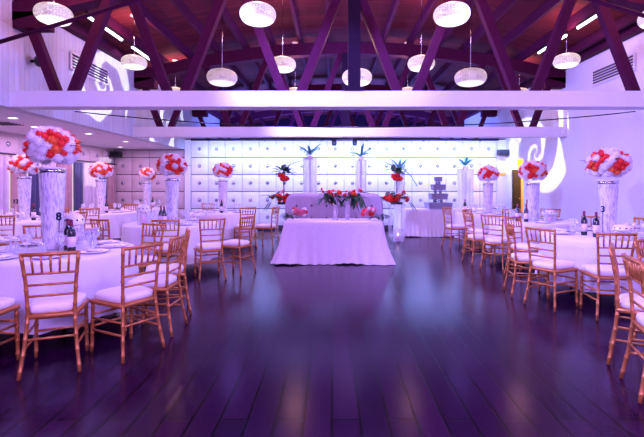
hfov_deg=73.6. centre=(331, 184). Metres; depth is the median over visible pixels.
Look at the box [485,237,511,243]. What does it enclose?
cushion
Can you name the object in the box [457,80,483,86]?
diffuser
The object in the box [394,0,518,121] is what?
ceiling beam
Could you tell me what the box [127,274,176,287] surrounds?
cushion
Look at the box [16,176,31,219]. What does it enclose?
crystal vase
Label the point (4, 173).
curtain
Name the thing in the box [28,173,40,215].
curtain
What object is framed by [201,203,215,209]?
chair
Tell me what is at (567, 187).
wall
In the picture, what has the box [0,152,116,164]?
curtain rod
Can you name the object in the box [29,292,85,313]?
cushion
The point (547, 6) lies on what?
ceiling beam
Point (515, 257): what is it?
cushion
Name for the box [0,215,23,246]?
chair
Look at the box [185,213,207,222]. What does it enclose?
cake stand
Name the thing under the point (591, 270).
cushion
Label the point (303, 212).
flower spray
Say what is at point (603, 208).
table number
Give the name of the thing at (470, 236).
cushion
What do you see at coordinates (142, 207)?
lantern
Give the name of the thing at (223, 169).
flower ball
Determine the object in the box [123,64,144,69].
diffuser
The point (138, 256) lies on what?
cushion
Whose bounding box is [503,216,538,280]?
chair
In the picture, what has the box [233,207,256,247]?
chair
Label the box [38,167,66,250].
crystal vase
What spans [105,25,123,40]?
tube light
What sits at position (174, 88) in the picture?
pendant lamp
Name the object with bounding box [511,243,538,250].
cushion
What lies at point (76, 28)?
trim
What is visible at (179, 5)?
ceiling beam
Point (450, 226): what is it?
cushion
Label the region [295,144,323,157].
plant
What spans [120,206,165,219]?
tablecloth
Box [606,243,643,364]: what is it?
chair
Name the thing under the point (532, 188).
crystal vase
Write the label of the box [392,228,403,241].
hurricane vase
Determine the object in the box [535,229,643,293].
tablecloth
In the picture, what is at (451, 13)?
pendant lamp
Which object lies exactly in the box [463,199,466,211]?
wine bottle
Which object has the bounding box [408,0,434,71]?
pendant lamp
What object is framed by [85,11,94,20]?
tube light
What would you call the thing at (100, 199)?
table number
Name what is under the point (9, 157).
window
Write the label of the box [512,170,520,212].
door
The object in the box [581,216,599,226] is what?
chair
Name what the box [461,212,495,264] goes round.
chair
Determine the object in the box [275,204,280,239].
acrylic stand
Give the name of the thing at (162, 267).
cushion
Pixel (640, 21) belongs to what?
pendant lamp
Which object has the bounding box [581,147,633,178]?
flower ball
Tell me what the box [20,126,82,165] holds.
flower ball
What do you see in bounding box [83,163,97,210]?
curtain
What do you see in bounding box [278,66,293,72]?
diffuser
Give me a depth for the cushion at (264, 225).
9.81 m
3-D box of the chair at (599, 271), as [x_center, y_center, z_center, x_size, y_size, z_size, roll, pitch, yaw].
[3.008,0.960,4.698,0.415,0.926,0.481,0,0,10]
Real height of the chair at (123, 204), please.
0.926 m
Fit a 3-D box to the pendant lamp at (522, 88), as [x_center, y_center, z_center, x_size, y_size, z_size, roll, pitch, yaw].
[4.660,-2.647,10.700,0.458,0.973,0.458,0,0,-41]
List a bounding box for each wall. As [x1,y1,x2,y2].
[0,0,219,149]
[0,131,113,162]
[116,139,504,228]
[246,114,425,138]
[464,32,643,231]
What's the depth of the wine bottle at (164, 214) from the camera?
6.99 m
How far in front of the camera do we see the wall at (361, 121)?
22.00 m
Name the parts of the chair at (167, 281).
leg, leg, seat frame, post, rail, post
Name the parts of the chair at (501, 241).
post, leg, rail, seat frame, post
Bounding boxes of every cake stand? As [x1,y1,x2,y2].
[0,234,32,251]
[2,212,28,221]
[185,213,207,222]
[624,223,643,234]
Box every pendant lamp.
[33,0,73,26]
[121,13,146,69]
[172,59,179,90]
[207,12,236,86]
[240,1,275,26]
[274,0,295,72]
[289,41,297,90]
[342,68,371,85]
[402,41,412,90]
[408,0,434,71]
[433,0,469,26]
[454,0,486,86]
[519,75,528,90]
[553,27,580,68]
[637,11,643,28]
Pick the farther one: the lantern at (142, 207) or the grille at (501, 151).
the grille at (501, 151)
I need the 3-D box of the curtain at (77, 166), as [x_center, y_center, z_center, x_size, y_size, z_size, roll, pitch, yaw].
[-6.867,0.370,11.627,0.122,1.980,0.354,0,0,0]
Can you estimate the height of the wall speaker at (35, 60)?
0.180 m
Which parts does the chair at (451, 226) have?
post, post, seat frame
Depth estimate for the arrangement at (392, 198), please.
11.14 m
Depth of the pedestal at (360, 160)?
12.57 m
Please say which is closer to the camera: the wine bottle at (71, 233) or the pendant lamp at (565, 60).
the wine bottle at (71, 233)
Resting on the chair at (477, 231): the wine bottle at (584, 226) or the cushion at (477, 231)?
the cushion at (477, 231)
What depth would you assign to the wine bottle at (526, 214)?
7.72 m
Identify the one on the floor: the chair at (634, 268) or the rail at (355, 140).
the chair at (634, 268)
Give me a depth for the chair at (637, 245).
3.91 m
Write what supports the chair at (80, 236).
on the floor
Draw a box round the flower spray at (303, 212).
[280,207,307,219]
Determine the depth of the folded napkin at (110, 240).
4.86 m
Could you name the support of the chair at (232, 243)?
on the floor
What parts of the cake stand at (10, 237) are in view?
plate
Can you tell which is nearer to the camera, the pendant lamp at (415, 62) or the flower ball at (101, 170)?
the pendant lamp at (415, 62)
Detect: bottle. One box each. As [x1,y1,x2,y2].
[31,203,35,219]
[63,219,69,250]
[67,220,75,250]
[105,199,107,212]
[158,206,162,223]
[162,206,166,223]
[220,199,222,212]
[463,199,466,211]
[515,204,519,220]
[524,204,528,221]
[581,211,587,234]
[593,212,599,236]
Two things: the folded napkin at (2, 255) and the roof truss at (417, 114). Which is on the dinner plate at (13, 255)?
the folded napkin at (2, 255)
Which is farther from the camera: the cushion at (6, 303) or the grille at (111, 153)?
the grille at (111, 153)
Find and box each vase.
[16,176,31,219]
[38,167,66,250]
[95,179,106,211]
[143,182,151,205]
[164,178,179,222]
[218,179,227,210]
[333,197,337,219]
[345,197,349,219]
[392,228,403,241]
[483,183,493,212]
[526,182,539,220]
[597,180,618,232]
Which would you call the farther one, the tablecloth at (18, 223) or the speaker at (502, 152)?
the speaker at (502, 152)
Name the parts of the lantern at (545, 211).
dome lid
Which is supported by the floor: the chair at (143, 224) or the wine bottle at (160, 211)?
the chair at (143, 224)
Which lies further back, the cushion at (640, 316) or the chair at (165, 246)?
the chair at (165, 246)
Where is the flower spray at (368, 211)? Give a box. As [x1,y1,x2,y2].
[361,207,390,220]
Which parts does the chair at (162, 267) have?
post, post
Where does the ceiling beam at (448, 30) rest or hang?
attached to the ceiling at (311, 13)
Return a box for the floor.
[0,229,643,436]
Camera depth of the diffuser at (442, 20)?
5.67 m
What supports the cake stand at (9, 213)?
on the tablecloth at (18, 223)
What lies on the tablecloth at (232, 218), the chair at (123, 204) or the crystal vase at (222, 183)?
the crystal vase at (222, 183)
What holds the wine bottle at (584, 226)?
on the tablecloth at (579, 249)
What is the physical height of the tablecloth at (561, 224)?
0.605 m
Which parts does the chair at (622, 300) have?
post, post, seat frame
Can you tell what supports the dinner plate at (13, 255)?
on the tablecloth at (97, 271)
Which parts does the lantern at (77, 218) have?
glass, dome lid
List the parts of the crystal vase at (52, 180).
plate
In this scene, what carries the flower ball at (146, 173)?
on the crystal vase at (147, 186)
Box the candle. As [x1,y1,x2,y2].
[141,216,145,223]
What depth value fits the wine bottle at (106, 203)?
10.17 m
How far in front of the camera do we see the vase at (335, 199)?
8.21 m
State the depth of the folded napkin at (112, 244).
4.57 m
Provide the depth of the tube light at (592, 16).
7.59 m
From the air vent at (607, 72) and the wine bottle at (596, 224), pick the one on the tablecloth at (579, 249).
the wine bottle at (596, 224)
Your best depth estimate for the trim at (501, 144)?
13.73 m
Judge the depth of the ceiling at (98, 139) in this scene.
9.52 m
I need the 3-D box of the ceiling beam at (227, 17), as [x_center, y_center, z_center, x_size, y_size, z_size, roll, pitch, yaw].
[-2.080,-3.339,9.000,0.070,0.200,26.000,0,0,0]
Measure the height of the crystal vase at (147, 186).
0.760 m
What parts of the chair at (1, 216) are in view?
seat frame, post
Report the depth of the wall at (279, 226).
13.85 m
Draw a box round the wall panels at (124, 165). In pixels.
[115,150,183,219]
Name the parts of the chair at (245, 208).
seat frame, post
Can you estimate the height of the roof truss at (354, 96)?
2.260 m
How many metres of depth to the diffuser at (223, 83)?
7.10 m
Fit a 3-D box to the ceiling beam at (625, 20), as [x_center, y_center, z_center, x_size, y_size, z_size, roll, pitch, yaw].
[5.180,-2.905,9.000,0.070,0.200,26.000,0,0,0]
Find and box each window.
[9,157,27,211]
[72,164,98,210]
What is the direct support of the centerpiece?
on the tablecloth at (304, 241)
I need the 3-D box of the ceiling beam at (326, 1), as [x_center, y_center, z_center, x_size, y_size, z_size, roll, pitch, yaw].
[-0.100,-3.498,9.000,0.070,0.200,26.000,0,0,0]
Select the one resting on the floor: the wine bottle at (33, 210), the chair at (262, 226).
the chair at (262, 226)
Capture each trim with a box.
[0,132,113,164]
[14,0,237,126]
[184,140,505,218]
[441,21,643,126]
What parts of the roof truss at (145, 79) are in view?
king post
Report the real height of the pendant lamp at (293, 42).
1.412 m
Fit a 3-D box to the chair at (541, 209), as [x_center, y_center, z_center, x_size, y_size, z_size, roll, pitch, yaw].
[4.471,0.960,8.887,0.416,0.926,0.481,0,0,37]
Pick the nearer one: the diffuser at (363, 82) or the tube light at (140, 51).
the diffuser at (363, 82)
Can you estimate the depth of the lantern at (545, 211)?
7.80 m
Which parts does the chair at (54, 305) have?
post, leg, rail, rail, rail, rail, seat frame, post, leg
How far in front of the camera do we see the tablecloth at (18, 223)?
7.71 m
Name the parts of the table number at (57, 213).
stem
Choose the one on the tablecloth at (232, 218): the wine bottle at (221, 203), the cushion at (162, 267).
the wine bottle at (221, 203)
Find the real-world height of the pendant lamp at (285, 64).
1.452 m
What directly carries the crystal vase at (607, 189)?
on the tablecloth at (579, 249)
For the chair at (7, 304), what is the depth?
3.46 m
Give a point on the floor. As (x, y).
(430, 343)
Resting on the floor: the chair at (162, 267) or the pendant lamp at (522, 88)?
the chair at (162, 267)
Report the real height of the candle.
0.131 m
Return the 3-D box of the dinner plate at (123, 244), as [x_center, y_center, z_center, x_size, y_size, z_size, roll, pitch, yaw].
[-2.334,0.649,4.592,0.304,0.018,0.304,0,0,0]
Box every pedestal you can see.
[303,158,317,192]
[355,159,366,192]
[393,172,404,231]
[457,169,473,207]
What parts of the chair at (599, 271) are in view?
leg, post, seat frame, rail, rail, rail, rail, post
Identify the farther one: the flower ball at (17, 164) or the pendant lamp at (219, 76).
the flower ball at (17, 164)
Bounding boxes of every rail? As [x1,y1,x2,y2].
[191,138,336,145]
[352,138,498,145]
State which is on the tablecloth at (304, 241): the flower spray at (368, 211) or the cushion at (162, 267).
the flower spray at (368, 211)
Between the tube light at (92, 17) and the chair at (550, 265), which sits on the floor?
the chair at (550, 265)
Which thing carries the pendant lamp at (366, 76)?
hanging from the ceiling at (311, 13)
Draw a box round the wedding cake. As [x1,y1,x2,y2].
[424,177,452,208]
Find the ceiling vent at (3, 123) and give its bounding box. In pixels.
[0,121,26,125]
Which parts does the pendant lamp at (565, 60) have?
lamp shade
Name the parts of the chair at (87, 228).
rail, post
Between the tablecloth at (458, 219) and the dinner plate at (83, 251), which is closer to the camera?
the dinner plate at (83, 251)
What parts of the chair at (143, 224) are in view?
post, seat frame, rail, post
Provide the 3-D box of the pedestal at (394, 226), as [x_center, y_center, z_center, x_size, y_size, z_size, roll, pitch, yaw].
[2.040,0.520,13.050,0.370,1.800,0.370,0,0,0]
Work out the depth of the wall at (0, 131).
12.21 m
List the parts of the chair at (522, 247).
post, post, seat frame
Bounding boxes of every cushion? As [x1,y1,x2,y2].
[0,297,14,309]
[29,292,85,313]
[85,225,102,229]
[94,284,152,302]
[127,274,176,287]
[137,255,157,265]
[146,263,182,273]
[156,244,179,251]
[195,242,220,249]
[220,239,249,245]
[235,224,251,227]
[256,223,275,227]
[446,224,466,228]
[467,228,488,233]
[468,234,493,238]
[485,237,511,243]
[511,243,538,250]
[511,253,544,261]
[532,258,574,269]
[582,264,625,276]
[619,293,643,310]
[636,312,643,325]
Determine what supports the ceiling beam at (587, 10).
attached to the ceiling at (311, 13)
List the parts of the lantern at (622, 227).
glass, dome lid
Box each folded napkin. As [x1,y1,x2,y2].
[0,254,11,257]
[86,248,101,251]
[96,239,112,242]
[104,243,121,245]
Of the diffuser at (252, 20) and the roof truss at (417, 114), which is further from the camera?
the roof truss at (417, 114)
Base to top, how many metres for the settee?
1.250 m
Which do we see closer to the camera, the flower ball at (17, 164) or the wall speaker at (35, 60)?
the wall speaker at (35, 60)
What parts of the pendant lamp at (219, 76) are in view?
lamp shade, cord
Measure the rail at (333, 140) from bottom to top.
0.223 m
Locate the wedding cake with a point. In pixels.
(434, 196)
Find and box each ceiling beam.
[84,7,248,123]
[139,2,265,124]
[169,0,278,123]
[212,0,291,119]
[252,0,304,119]
[288,0,311,84]
[325,0,330,118]
[355,0,399,118]
[370,0,437,115]
[381,0,473,120]
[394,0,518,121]
[407,0,563,123]
[420,2,594,125]
[436,11,641,126]
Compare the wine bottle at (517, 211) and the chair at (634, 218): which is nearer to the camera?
the chair at (634, 218)
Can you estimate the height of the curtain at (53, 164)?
1.980 m
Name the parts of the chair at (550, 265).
post, rail, rail, rail, rail, leg, seat frame, post, leg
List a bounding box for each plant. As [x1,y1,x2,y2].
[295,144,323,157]
[346,143,375,158]
[383,158,416,185]
[449,158,480,168]
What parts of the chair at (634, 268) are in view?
post, rail, rail, rail, rail, seat frame, post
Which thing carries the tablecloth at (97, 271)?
on the round table
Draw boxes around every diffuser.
[36,15,69,26]
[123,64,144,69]
[209,80,234,86]
[243,15,272,26]
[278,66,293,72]
[345,80,369,85]
[410,65,432,71]
[436,15,466,26]
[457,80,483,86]
[555,62,577,68]
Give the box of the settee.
[285,193,383,225]
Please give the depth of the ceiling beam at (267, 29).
10.01 m
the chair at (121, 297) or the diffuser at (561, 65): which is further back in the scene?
the diffuser at (561, 65)
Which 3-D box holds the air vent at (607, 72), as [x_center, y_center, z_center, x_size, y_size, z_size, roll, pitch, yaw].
[5.537,-2.260,8.500,0.037,0.330,1.270,0,0,0]
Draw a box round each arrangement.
[261,153,315,211]
[368,149,417,212]
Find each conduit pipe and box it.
[0,0,144,43]
[585,0,643,17]
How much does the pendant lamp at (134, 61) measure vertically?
1.002 m
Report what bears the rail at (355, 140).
attached to the wall panels at (198, 148)
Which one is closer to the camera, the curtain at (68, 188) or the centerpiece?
the centerpiece
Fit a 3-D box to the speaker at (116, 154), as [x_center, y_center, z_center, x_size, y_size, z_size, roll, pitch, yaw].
[-6.780,-0.960,13.555,0.300,0.180,0.351,0,0,0]
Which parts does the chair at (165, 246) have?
post, rail, post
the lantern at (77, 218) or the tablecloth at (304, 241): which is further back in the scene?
the tablecloth at (304, 241)
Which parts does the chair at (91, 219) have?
post, rail, post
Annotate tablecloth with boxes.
[0,217,65,245]
[0,240,138,334]
[64,210,136,239]
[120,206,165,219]
[121,220,220,263]
[189,210,257,238]
[270,218,395,264]
[398,208,495,236]
[452,211,522,239]
[486,217,579,254]
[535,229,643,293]
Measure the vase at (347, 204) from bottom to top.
0.440 m
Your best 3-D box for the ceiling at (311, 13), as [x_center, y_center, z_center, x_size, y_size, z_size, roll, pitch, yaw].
[0.425,-3.274,9.000,10.790,0.873,26.000,0,0,0]
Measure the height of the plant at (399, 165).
0.883 m
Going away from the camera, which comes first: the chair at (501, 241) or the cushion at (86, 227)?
the chair at (501, 241)
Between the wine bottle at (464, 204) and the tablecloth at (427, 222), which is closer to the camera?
the wine bottle at (464, 204)
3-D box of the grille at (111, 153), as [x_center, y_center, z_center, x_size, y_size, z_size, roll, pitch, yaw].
[-6.780,-0.960,13.385,0.240,0.130,0.012,0,0,0]
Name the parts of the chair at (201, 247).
leg, post, seat frame, rail, leg, post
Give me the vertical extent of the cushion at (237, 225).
0.074 m
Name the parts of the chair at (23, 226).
post, rail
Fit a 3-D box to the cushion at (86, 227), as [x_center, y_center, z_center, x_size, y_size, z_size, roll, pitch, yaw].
[-5.281,0.934,9.479,0.376,0.074,0.396,0,0,-18]
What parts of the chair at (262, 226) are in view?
post, post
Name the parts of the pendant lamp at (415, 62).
lamp shade, cord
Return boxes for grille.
[110,152,117,155]
[500,150,507,153]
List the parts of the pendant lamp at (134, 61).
lamp shade, cord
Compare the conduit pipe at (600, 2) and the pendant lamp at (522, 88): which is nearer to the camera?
the conduit pipe at (600, 2)
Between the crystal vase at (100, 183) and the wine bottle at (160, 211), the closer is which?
the wine bottle at (160, 211)
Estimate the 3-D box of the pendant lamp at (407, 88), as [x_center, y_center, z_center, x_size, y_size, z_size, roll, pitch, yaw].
[1.880,-2.867,10.700,0.458,1.373,0.458,0,0,0]
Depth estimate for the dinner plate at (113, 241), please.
4.88 m
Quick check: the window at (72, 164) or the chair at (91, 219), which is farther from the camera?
the window at (72, 164)
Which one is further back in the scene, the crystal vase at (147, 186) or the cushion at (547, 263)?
the crystal vase at (147, 186)
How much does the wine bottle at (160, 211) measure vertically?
0.320 m
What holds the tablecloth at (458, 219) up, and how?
on the round table
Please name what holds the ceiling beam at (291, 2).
attached to the ceiling at (311, 13)
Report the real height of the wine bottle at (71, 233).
0.320 m
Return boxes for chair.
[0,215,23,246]
[0,297,20,359]
[16,250,89,380]
[22,224,41,241]
[64,208,81,240]
[73,211,87,239]
[79,208,103,239]
[90,218,110,239]
[90,242,165,363]
[123,204,138,221]
[125,234,187,336]
[137,223,165,293]
[139,206,152,221]
[145,227,191,318]
[151,219,180,282]
[194,218,226,281]
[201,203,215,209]
[220,215,255,275]
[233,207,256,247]
[255,206,279,247]
[441,207,468,248]
[461,209,488,255]
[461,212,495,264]
[479,214,512,271]
[502,209,520,216]
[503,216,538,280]
[503,222,549,297]
[523,227,578,311]
[540,208,560,217]
[579,232,637,320]
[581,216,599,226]
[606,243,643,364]
[619,253,643,403]
[633,217,643,231]
[633,238,643,337]
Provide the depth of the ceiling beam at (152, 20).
8.85 m
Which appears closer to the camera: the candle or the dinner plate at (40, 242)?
the dinner plate at (40, 242)
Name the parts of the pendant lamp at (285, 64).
cord, lamp shade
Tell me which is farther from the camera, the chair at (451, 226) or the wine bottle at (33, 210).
the chair at (451, 226)
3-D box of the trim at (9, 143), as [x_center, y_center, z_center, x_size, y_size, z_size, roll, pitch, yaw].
[-6.974,-0.880,5.400,0.041,0.476,16.790,0,0,0]
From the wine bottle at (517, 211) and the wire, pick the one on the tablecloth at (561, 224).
the wine bottle at (517, 211)
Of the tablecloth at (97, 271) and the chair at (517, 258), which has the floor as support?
the chair at (517, 258)
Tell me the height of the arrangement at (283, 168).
1.608 m
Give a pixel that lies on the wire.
(75, 111)
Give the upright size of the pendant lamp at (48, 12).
0.995 m
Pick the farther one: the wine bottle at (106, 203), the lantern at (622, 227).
the wine bottle at (106, 203)
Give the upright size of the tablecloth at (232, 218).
0.605 m
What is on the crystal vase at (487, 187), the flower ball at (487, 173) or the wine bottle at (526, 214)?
the flower ball at (487, 173)
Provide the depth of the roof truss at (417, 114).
18.09 m
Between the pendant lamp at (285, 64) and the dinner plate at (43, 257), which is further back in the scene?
the pendant lamp at (285, 64)
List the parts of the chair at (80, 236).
post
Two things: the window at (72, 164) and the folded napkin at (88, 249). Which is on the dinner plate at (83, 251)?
the folded napkin at (88, 249)
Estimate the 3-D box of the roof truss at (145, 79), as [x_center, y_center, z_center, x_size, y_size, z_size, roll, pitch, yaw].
[0.425,-2.280,10.340,10.290,2.260,0.320,0,0,0]
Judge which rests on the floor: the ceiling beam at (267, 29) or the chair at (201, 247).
the chair at (201, 247)
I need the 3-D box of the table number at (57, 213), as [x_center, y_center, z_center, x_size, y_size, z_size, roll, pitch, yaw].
[-2.665,0.464,4.200,0.070,0.397,0.068,0,0,0]
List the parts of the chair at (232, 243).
seat frame, post, post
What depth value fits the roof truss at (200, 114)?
14.52 m
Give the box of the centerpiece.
[315,188,369,219]
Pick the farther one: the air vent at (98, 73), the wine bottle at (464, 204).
the wine bottle at (464, 204)
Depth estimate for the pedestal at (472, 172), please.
12.87 m
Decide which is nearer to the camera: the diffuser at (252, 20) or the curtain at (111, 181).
the diffuser at (252, 20)
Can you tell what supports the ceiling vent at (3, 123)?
in the ceiling at (98, 139)
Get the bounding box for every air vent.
[70,51,107,85]
[592,52,635,85]
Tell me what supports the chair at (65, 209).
on the floor
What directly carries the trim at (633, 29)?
attached to the wall at (567, 187)
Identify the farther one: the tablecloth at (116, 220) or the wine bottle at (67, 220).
the tablecloth at (116, 220)
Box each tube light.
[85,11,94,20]
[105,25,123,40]
[131,43,148,59]
[537,43,547,53]
[576,12,596,28]
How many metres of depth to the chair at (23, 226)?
5.36 m
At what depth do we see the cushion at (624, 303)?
3.38 m
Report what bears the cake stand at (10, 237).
on the tablecloth at (97, 271)
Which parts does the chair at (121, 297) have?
leg, seat frame, post, leg, rail, rail, rail, rail, post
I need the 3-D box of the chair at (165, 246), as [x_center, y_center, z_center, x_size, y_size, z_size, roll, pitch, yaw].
[-2.453,0.960,6.434,0.415,0.926,0.481,0,0,-13]
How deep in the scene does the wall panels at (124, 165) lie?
13.78 m
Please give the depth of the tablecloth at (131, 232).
6.89 m
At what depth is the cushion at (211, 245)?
6.46 m
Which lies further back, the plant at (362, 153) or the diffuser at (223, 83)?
the plant at (362, 153)
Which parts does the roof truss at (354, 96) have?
king post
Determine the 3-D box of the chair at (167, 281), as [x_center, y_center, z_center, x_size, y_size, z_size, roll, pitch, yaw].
[-1.720,0.960,4.218,0.481,0.926,0.415,0,0,1]
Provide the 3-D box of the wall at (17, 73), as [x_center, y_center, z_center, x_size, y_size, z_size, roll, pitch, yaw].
[-4.820,-2.060,9.000,0.200,1.840,26.000,0,0,0]
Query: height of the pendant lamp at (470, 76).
1.850 m
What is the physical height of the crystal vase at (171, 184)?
0.790 m
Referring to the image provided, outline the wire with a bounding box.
[75,111,635,127]
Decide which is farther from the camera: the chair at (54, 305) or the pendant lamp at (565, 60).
the pendant lamp at (565, 60)
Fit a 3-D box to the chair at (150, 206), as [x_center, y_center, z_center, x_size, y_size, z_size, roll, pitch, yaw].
[-4.561,0.960,10.167,0.481,0.926,0.415,0,0,18]
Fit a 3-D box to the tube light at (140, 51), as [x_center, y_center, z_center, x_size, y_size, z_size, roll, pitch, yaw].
[-4.060,-2.829,9.200,0.052,0.102,0.960,0,0,0]
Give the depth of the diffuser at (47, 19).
5.65 m
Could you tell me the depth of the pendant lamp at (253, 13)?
5.59 m
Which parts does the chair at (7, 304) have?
seat frame, leg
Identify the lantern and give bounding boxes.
[63,213,84,243]
[136,204,150,224]
[543,210,556,221]
[611,224,633,240]
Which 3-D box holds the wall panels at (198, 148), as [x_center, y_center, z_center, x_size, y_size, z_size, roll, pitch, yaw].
[0.385,-0.062,13.781,9.800,2.711,0.039,0,0,0]
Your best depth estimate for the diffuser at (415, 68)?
7.91 m
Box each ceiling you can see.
[0,108,178,149]
[73,0,625,126]
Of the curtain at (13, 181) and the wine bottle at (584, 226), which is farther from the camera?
the curtain at (13, 181)
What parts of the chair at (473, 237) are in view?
post, post, seat frame, leg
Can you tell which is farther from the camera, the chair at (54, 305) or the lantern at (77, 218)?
the lantern at (77, 218)
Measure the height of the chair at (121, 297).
0.926 m
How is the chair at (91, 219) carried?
on the floor
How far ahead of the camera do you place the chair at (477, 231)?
8.75 m
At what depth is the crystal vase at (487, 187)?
10.22 m
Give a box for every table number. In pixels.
[56,212,61,251]
[98,197,102,211]
[600,206,605,236]
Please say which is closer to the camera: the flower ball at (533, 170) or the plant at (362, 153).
the flower ball at (533, 170)
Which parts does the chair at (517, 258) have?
post, post, seat frame, leg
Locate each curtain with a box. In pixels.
[0,155,8,217]
[10,156,26,215]
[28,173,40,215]
[41,162,55,166]
[57,163,71,212]
[73,162,82,210]
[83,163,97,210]
[107,165,115,209]
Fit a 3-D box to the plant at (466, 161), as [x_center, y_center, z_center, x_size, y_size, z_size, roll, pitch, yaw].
[4.051,-0.655,12.948,1.059,0.375,0.980,0,0,0]
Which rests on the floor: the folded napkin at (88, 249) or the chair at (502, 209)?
the chair at (502, 209)
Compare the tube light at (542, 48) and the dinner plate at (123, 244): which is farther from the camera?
the tube light at (542, 48)
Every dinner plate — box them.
[0,254,18,259]
[19,241,41,245]
[29,255,65,258]
[81,248,110,253]
[90,240,119,243]
[98,243,128,247]
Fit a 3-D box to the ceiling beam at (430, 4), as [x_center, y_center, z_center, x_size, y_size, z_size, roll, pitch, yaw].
[1.880,-3.449,9.000,0.070,0.200,26.000,0,0,0]
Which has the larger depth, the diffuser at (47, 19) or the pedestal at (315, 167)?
the pedestal at (315, 167)
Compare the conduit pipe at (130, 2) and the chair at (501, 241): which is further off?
the chair at (501, 241)
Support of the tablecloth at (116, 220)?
on the round table
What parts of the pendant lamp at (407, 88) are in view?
lamp shade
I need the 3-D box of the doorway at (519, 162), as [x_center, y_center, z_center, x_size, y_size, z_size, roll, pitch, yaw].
[6.330,0.270,12.910,1.120,2.300,1.120,0,0,0]
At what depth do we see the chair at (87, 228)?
9.29 m
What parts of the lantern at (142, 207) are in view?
dome lid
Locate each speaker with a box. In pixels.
[30,56,39,66]
[109,151,122,157]
[497,149,508,155]
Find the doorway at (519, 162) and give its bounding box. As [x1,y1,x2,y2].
[517,159,522,213]
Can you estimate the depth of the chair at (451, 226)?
9.63 m
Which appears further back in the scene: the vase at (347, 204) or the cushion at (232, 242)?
the vase at (347, 204)
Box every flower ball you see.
[6,154,41,174]
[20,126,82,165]
[88,162,114,177]
[139,167,157,180]
[156,153,189,176]
[212,162,233,177]
[477,165,499,181]
[518,160,548,180]
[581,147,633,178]
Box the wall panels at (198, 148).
[191,141,496,224]
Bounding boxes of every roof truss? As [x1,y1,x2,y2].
[10,0,643,109]
[133,42,566,137]
[192,84,496,126]
[220,110,463,138]
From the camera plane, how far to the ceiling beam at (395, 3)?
9.35 m
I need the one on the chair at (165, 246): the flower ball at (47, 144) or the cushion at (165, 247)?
the cushion at (165, 247)
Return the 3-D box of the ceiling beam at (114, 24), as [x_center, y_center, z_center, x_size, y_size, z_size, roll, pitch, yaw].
[-4.060,-2.973,9.000,0.070,0.200,26.000,0,0,0]
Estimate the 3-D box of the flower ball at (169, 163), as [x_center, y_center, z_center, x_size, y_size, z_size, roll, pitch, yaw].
[-2.795,-0.350,7.475,0.536,0.418,0.583,0,0,16]
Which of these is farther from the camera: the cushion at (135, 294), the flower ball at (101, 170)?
the flower ball at (101, 170)
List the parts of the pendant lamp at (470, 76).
lamp shade, cord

